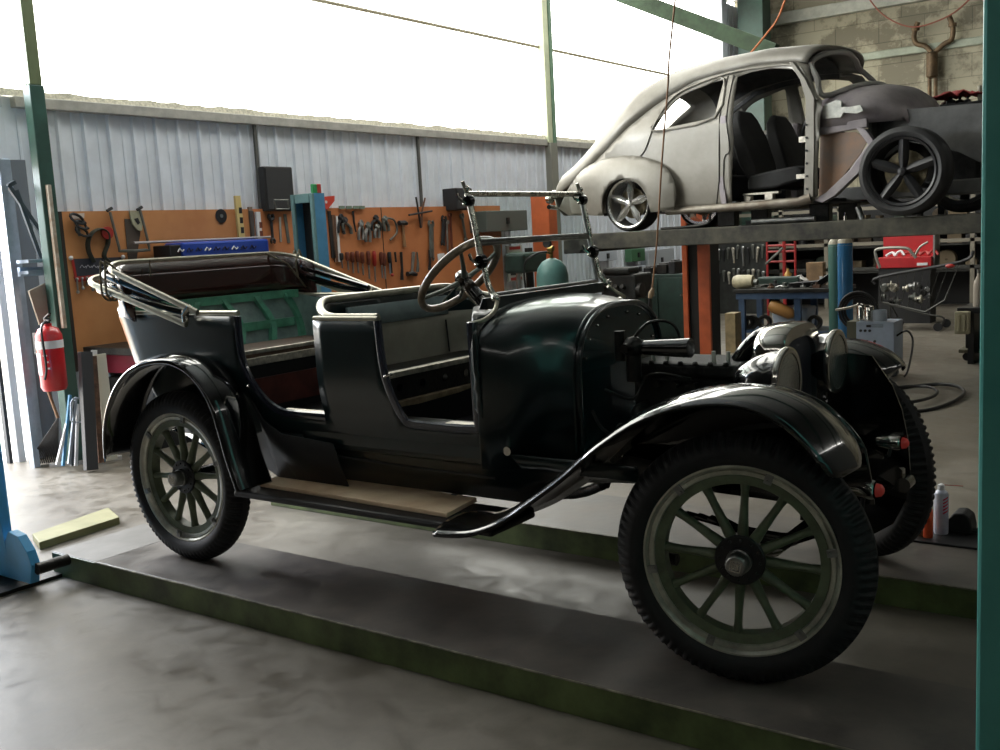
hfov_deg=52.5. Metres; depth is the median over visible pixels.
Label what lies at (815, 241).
storage box
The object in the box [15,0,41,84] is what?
trim
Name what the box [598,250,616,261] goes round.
switch box
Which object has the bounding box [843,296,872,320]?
coil
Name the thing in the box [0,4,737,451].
wall
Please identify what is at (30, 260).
shelf
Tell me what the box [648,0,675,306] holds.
lead
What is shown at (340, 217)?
pliers
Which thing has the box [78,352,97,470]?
channel
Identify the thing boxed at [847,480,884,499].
lamp
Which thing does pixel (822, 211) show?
support block
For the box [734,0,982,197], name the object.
wall
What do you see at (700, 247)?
lift
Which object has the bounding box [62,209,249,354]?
board
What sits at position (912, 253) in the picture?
handle
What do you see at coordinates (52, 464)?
trim
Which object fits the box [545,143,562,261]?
trim
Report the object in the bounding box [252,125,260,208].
trim
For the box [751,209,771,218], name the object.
support block
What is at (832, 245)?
gas cylinder
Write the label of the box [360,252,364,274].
screwdriver
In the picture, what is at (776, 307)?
jug
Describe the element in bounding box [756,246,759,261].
tool
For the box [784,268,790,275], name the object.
oil bottle
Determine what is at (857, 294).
coil
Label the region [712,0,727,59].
trim
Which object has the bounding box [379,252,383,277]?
screwdriver
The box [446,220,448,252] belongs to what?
wrench
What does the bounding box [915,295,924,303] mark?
scrap
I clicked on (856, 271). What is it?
shelf
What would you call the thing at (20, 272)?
shelf
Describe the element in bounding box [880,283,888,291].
scrap
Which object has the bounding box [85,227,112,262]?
wrench
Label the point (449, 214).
wrench
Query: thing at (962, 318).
heater
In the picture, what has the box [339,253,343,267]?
screwdriver
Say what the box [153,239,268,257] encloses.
tool case
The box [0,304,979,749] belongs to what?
floor
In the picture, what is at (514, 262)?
press
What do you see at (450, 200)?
loudspeaker
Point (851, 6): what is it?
trim
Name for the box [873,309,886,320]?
metal can
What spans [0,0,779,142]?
roof frame
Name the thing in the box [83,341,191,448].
workbench
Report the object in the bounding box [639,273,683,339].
base cabinet
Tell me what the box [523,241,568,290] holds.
gas cylinder
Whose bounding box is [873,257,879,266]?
storage box
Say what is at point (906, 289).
scrap
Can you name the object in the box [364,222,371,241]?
pliers
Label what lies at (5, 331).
trim
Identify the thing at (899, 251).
lead
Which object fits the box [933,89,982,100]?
rag
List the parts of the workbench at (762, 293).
leg, leg, leg, leg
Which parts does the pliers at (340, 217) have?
handle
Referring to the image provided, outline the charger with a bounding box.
[847,319,902,376]
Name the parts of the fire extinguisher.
valve handle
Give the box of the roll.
[71,257,122,281]
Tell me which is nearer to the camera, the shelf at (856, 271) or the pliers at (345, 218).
the pliers at (345, 218)
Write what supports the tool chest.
on the floor
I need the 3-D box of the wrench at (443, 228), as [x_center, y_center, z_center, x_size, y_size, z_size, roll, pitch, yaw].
[-0.708,-1.818,12.777,0.036,0.384,0.146,3,10,36]
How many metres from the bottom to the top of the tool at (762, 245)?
0.250 m
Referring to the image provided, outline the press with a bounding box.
[504,248,545,291]
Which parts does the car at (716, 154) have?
tail panel, drip rail, sill, seat, seat, seat, sill, seat, hinge plate, windscreen frame, chassis leg, chassis leg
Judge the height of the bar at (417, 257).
0.247 m
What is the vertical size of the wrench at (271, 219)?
0.308 m
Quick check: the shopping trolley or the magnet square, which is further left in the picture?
the magnet square
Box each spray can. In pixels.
[923,509,932,537]
[933,483,959,534]
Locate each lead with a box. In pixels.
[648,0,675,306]
[885,251,896,256]
[893,250,905,256]
[896,330,913,376]
[927,249,938,255]
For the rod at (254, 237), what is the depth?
9.66 m
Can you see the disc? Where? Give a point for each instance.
(221, 216)
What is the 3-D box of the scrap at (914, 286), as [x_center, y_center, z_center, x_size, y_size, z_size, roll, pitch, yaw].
[5.868,-1.256,14.374,0.149,0.130,0.130,3,10,36]
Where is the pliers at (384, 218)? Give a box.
[382,216,389,230]
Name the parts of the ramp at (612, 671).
plate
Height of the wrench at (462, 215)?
0.378 m
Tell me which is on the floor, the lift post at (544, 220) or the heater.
the lift post at (544, 220)
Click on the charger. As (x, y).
(883, 333)
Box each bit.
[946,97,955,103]
[956,96,963,102]
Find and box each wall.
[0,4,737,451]
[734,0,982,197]
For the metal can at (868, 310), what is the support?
on the charger
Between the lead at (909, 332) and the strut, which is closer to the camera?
the lead at (909, 332)
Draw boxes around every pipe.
[751,215,815,224]
[835,303,857,310]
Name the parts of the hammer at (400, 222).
handle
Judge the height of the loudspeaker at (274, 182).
0.451 m
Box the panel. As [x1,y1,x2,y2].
[718,242,766,313]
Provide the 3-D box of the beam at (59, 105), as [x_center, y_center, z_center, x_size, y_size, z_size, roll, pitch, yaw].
[0.103,-3.228,13.941,0.100,0.090,14.080,3,10,36]
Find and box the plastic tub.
[772,305,815,323]
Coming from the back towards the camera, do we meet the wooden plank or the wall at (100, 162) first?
the wall at (100, 162)
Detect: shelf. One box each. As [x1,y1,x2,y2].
[16,259,42,263]
[18,270,43,274]
[745,326,828,333]
[768,241,980,250]
[769,268,980,274]
[938,100,981,214]
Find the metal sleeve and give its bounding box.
[855,206,864,219]
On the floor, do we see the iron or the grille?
the iron
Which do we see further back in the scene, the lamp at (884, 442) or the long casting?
the long casting
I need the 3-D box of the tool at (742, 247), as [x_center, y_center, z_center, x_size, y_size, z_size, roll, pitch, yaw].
[4.403,-2.154,18.387,0.055,0.363,0.055,-6,8,-18]
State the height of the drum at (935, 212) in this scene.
0.229 m
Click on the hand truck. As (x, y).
(784, 261)
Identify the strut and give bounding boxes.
[765,247,783,264]
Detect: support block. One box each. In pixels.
[717,211,738,226]
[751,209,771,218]
[809,203,832,221]
[839,202,859,219]
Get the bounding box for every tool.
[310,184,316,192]
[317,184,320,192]
[722,249,724,260]
[731,247,734,262]
[736,245,739,258]
[741,246,744,265]
[746,247,749,261]
[751,244,754,257]
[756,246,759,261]
[761,244,764,257]
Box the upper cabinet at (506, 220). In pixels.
[469,210,527,232]
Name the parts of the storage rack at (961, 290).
rail, rail, rail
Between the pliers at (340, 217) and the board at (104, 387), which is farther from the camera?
the pliers at (340, 217)
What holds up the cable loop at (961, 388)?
on the floor
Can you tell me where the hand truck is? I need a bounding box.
[766,241,796,315]
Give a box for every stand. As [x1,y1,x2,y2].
[601,266,652,309]
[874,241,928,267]
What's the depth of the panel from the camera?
18.53 m
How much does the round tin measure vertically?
0.238 m
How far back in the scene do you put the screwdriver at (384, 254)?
11.88 m
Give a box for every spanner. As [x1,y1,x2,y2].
[76,278,79,293]
[80,277,84,289]
[400,252,403,279]
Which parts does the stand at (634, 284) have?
leg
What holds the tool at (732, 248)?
hanging from the panel
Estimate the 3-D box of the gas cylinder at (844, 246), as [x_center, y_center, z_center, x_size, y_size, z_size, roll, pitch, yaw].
[4.152,-0.958,12.201,0.179,1.434,0.179,3,10,36]
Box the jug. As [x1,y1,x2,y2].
[767,300,793,318]
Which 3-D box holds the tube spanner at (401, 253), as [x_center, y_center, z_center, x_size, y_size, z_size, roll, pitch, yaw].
[-1.181,-1.303,12.144,0.043,0.335,0.051,-1,8,13]
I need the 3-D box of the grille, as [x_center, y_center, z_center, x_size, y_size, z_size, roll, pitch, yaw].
[-0.446,-2.230,12.853,0.008,0.234,0.298,3,10,36]
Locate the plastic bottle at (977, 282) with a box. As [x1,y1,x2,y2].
[973,269,980,306]
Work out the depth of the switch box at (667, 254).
17.42 m
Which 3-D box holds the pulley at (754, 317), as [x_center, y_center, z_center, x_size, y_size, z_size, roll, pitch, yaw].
[3.340,-0.704,13.460,0.198,0.198,0.080,3,10,36]
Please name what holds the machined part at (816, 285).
on the workbench at (762, 293)
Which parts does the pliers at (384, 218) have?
handle, handle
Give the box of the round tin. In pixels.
[798,240,807,248]
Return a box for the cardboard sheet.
[28,283,48,324]
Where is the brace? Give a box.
[408,197,432,227]
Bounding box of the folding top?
[115,255,316,321]
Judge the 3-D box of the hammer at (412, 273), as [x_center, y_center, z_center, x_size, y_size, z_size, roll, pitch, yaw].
[-1.073,-1.342,12.293,0.064,0.300,0.175,3,10,36]
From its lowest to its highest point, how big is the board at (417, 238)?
1.304 m
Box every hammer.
[397,220,407,246]
[406,252,417,275]
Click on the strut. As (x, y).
(782, 248)
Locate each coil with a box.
[838,291,877,326]
[841,293,875,322]
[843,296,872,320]
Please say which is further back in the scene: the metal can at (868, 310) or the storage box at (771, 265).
the storage box at (771, 265)
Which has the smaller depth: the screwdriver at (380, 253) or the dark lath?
the dark lath
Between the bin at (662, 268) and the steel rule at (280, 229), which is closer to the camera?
the steel rule at (280, 229)
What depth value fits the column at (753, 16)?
19.21 m
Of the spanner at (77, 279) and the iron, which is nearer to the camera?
the iron
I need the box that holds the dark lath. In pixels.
[248,211,254,236]
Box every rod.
[55,402,72,464]
[61,395,71,465]
[67,397,77,463]
[70,401,74,465]
[74,404,79,465]
[133,236,270,243]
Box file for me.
[352,211,356,231]
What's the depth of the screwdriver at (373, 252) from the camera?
11.74 m
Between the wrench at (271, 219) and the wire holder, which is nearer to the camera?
the wire holder
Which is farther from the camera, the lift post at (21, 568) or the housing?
the housing
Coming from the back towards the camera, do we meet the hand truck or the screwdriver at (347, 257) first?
the hand truck
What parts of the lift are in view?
jack handle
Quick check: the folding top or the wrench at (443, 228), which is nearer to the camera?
the folding top
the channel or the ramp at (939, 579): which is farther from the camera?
the channel
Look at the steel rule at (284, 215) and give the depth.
10.68 m
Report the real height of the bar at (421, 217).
0.358 m
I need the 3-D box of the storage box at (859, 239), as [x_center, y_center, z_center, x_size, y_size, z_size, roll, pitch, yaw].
[6.723,-2.458,18.593,0.244,0.175,0.312,3,10,36]
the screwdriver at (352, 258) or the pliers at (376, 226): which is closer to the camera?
the screwdriver at (352, 258)
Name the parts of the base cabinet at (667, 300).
door, door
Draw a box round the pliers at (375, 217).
[370,215,381,230]
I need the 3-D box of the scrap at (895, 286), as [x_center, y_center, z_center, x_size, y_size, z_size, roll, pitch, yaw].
[5.760,-1.274,14.829,0.130,0.130,0.149,3,10,36]
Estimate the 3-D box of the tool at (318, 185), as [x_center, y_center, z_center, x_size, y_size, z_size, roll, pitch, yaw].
[-1.840,-1.881,10.254,0.040,0.096,0.060,3,10,36]
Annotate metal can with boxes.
[856,304,865,320]
[864,306,873,320]
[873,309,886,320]
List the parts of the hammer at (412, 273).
handle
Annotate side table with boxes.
[957,303,979,363]
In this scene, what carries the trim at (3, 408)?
attached to the wall at (100, 162)
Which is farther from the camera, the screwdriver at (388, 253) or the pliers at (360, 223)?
the screwdriver at (388, 253)
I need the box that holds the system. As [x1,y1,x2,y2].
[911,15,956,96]
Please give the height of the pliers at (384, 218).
0.183 m
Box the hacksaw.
[106,206,150,252]
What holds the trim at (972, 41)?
attached to the wall at (961, 68)
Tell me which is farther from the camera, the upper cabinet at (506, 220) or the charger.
the upper cabinet at (506, 220)
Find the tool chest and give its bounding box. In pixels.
[877,235,939,322]
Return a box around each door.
[0,158,44,458]
[10,159,54,454]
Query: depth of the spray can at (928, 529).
4.74 m
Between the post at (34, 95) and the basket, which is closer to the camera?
the post at (34, 95)
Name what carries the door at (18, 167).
in the wall at (100, 162)
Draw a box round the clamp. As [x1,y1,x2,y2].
[69,212,90,237]
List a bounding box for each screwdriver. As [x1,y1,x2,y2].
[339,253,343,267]
[345,252,349,269]
[350,252,354,272]
[355,251,359,272]
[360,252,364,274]
[366,251,370,278]
[372,251,376,281]
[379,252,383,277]
[383,253,386,278]
[387,252,390,273]
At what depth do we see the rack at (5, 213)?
8.04 m
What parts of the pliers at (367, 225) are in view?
handle, handle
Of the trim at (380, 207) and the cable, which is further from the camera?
the cable
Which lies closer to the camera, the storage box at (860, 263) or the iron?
the iron
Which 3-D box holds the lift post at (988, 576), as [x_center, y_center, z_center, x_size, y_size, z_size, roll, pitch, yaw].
[1.279,-0.897,2.220,0.600,4.329,0.450,3,10,36]
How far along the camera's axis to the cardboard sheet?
8.01 m
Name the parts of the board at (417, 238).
straight edge, straight edge, straight edge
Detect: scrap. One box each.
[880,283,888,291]
[887,281,894,288]
[888,296,896,303]
[890,284,898,291]
[894,297,901,304]
[902,285,908,291]
[908,282,918,290]
[908,293,917,301]
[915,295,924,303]
[920,289,926,295]
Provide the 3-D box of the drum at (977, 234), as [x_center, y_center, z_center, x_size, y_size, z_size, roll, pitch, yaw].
[8.107,-2.387,17.424,0.202,0.202,0.150,3,10,36]
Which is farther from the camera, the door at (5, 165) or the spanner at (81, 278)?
the spanner at (81, 278)
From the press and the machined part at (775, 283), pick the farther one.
the machined part at (775, 283)
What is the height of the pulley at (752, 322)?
0.198 m
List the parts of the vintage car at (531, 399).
seat frame post, seat frame rail, seat frame post, moulding, seat frame post, seat frame rail, footwell panel, seat frame post, sill plate, moulding, sill moulding, seat rim moulding, control lever, sill plate, pivot knob, control rod, windscreen post, frame rail, pivot knob, glass frame, glass frame, pivot knob, pivot knob, windscreen post, cowl moulding, cowl moulding, steering drop arm, frame rail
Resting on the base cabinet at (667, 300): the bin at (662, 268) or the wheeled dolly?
the bin at (662, 268)
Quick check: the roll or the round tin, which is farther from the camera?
the round tin
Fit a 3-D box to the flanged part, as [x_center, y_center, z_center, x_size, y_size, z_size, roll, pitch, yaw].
[3.659,-1.152,13.047,0.109,0.076,0.106,3,10,36]
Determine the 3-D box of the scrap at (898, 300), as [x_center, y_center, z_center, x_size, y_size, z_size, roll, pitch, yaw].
[5.757,-1.075,14.687,0.114,0.131,0.114,3,10,36]
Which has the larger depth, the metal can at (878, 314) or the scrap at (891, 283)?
the scrap at (891, 283)
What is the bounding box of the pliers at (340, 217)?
[337,214,344,232]
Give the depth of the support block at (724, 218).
9.78 m
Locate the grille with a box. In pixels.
[457,189,471,207]
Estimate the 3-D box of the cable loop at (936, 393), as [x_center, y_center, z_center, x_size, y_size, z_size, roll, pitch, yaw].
[3.659,0.173,9.141,0.508,0.028,0.988,3,10,36]
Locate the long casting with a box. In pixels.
[758,276,801,286]
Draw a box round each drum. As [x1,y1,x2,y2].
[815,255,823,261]
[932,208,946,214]
[940,249,957,263]
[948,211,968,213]
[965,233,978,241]
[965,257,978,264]
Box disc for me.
[215,209,226,222]
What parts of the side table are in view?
leg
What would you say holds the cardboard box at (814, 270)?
on the workbench at (762, 293)
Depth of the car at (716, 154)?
9.42 m
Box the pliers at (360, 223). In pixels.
[357,220,364,239]
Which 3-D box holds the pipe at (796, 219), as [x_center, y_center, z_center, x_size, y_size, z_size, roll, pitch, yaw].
[2.583,-1.412,9.265,0.590,0.055,0.056,3,10,36]
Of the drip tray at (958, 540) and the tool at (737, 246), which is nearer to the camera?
the drip tray at (958, 540)
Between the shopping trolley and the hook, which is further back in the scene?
the shopping trolley
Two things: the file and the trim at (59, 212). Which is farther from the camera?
the file
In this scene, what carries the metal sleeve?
on the lift
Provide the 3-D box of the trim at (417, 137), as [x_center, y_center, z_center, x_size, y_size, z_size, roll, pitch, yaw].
[-0.983,-2.434,12.451,0.030,0.981,0.030,3,10,36]
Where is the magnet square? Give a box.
[324,196,334,209]
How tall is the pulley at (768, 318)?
0.198 m
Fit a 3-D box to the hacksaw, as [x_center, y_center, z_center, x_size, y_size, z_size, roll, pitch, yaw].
[-3.340,-1.311,9.135,0.028,0.419,0.414,3,10,36]
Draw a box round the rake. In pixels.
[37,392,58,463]
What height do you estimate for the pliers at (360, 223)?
0.235 m
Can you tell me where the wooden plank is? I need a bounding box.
[260,476,476,517]
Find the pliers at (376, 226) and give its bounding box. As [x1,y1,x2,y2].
[373,224,380,237]
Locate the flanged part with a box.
[780,282,788,288]
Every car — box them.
[88,181,935,682]
[545,44,981,230]
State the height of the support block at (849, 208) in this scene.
0.164 m
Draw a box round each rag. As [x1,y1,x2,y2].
[797,275,808,280]
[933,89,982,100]
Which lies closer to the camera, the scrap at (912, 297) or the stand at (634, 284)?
the stand at (634, 284)
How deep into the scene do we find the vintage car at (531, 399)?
4.14 m
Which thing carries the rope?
attached to the car at (716, 154)
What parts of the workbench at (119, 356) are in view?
drawer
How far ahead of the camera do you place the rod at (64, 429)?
7.98 m
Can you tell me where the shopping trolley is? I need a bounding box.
[871,251,974,330]
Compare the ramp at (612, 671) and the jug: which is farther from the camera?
the jug
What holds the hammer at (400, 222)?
hanging from the board at (417, 238)
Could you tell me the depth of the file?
11.47 m
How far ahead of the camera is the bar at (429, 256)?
12.56 m
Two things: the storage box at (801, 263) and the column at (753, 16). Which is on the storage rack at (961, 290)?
the storage box at (801, 263)
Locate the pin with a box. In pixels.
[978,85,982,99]
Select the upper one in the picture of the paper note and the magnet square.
the magnet square
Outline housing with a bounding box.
[732,275,758,288]
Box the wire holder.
[70,397,80,423]
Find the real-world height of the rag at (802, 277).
0.104 m
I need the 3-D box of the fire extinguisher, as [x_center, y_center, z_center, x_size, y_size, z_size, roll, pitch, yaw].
[-3.506,-0.182,7.864,0.264,0.604,0.216,3,10,36]
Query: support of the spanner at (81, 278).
hanging from the roll
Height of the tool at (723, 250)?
0.228 m
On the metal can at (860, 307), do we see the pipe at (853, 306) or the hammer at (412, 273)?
the pipe at (853, 306)
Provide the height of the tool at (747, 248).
0.277 m
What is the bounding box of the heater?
[954,311,970,333]
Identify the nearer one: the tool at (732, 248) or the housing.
the housing
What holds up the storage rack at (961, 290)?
on the floor
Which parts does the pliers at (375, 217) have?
handle, handle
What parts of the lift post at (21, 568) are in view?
plate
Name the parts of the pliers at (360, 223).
handle, handle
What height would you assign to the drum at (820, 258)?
0.307 m
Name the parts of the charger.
panel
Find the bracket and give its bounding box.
[273,199,289,209]
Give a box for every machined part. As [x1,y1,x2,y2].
[773,280,779,286]
[813,282,820,287]
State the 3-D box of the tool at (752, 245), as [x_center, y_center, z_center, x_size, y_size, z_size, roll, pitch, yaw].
[4.550,-2.229,18.266,0.055,0.262,0.055,-6,8,-18]
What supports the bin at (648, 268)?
on the base cabinet at (667, 300)
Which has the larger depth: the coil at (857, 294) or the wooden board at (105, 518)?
the coil at (857, 294)
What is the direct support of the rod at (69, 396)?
on the floor
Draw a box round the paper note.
[437,253,444,260]
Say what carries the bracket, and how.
attached to the loudspeaker at (274, 182)
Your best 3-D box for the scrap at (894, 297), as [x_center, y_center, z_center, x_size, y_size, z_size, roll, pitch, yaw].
[5.737,-1.077,14.758,0.158,0.137,0.137,3,10,36]
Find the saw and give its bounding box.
[124,211,141,258]
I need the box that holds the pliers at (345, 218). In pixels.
[341,217,352,233]
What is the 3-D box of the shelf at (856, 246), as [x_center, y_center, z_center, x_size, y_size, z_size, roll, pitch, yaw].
[7.274,-2.324,18.150,7.543,0.030,0.850,3,10,36]
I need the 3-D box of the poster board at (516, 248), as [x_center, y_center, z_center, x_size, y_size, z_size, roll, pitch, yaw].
[0.206,-1.554,14.131,0.034,0.493,0.362,3,10,36]
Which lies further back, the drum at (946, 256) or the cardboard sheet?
the drum at (946, 256)
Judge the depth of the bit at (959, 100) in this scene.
9.45 m
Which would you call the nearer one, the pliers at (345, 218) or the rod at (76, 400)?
the rod at (76, 400)
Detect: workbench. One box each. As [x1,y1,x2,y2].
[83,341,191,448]
[733,284,855,341]
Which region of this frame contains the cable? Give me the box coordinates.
[869,0,968,27]
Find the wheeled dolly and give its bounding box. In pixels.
[958,346,979,360]
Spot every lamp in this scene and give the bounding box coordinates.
[545,190,557,203]
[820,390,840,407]
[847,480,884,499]
[876,434,908,450]
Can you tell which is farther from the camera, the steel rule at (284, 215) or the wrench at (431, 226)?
the wrench at (431, 226)
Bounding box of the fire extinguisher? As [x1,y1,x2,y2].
[32,313,67,391]
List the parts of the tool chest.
lid, rail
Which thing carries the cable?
hanging from the wall at (961, 68)
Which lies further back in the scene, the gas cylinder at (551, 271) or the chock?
the gas cylinder at (551, 271)
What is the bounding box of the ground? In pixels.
[0,312,27,461]
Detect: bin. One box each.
[644,265,656,273]
[657,262,668,273]
[668,259,681,273]
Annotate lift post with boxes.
[0,440,70,596]
[531,197,558,286]
[976,0,999,749]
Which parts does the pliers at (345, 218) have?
handle, handle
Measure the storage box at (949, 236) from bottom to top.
0.283 m
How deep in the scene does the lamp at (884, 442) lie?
4.05 m
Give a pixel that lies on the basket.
(891, 305)
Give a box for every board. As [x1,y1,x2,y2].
[32,508,119,549]
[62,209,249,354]
[94,353,117,460]
[252,206,503,291]
[505,245,523,281]
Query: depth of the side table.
10.96 m
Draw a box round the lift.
[563,213,980,354]
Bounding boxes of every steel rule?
[279,217,281,241]
[283,214,289,242]
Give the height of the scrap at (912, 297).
0.135 m
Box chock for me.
[949,508,977,534]
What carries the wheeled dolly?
on the floor
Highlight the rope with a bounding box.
[751,0,785,51]
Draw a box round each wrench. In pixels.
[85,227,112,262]
[267,214,275,243]
[427,220,434,260]
[440,215,446,245]
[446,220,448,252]
[448,213,452,250]
[459,213,467,241]
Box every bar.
[416,252,418,271]
[419,198,425,226]
[428,250,430,269]
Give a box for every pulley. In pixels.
[746,314,754,328]
[746,314,757,328]
[757,314,771,327]
[807,315,822,328]
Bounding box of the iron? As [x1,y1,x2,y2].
[93,356,104,462]
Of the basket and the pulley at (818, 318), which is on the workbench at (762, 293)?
the pulley at (818, 318)
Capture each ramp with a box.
[52,524,975,749]
[271,492,977,619]
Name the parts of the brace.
arm, arm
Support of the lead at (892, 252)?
in the tool chest
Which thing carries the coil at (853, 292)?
hanging from the gas cylinder at (844, 246)
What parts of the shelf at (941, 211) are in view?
post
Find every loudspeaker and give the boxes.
[258,166,293,210]
[442,188,471,210]
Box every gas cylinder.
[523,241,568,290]
[828,239,838,331]
[837,239,852,337]
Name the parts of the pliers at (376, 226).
handle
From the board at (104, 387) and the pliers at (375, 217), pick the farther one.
the pliers at (375, 217)
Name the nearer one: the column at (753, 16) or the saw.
the saw
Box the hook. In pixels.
[388,217,397,240]
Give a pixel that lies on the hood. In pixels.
(179, 291)
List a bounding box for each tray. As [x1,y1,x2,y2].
[789,274,828,287]
[913,532,977,549]
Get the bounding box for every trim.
[0,245,25,461]
[0,356,12,463]
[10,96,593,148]
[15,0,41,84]
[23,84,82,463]
[45,185,66,327]
[49,455,121,467]
[58,211,77,371]
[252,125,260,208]
[380,207,386,288]
[416,136,422,206]
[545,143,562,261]
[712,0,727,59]
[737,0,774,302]
[771,0,929,26]
[861,36,982,60]
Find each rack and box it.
[0,180,43,467]
[739,194,980,308]
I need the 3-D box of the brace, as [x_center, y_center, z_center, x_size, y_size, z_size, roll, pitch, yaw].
[-0.968,-1.982,12.379,0.024,0.377,0.442,3,10,36]
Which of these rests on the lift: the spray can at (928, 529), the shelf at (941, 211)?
the shelf at (941, 211)
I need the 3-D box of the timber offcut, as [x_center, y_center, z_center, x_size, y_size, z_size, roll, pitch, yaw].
[3.012,-0.552,13.101,0.140,0.509,0.200,3,10,36]
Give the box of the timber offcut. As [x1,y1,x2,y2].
[725,312,741,352]
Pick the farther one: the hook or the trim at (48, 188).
the hook
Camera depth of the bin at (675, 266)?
14.53 m
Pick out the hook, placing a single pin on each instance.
(394, 220)
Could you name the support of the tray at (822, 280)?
on the workbench at (762, 293)
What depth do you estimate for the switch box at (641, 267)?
16.94 m
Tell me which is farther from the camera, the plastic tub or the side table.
the plastic tub
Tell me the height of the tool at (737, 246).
0.255 m
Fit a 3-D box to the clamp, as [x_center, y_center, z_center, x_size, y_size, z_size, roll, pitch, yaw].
[-3.621,-1.289,8.735,0.072,0.220,0.184,3,10,36]
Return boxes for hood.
[88,249,382,327]
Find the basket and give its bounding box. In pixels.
[878,265,958,312]
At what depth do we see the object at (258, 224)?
10.34 m
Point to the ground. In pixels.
(10, 320)
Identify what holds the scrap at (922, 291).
in the shopping trolley
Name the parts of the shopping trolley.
frame, handle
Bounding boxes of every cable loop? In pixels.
[900,385,938,402]
[901,383,965,412]
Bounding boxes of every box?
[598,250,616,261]
[625,248,644,261]
[628,265,645,271]
[642,248,673,266]
[769,260,773,269]
[797,259,815,268]
[806,262,825,284]
[814,239,830,247]
[853,260,866,266]
[858,238,872,245]
[873,237,882,245]
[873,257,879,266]
[947,234,964,242]
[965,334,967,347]
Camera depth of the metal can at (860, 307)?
10.56 m
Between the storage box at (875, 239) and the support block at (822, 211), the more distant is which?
the storage box at (875, 239)
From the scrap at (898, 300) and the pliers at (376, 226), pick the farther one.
the scrap at (898, 300)

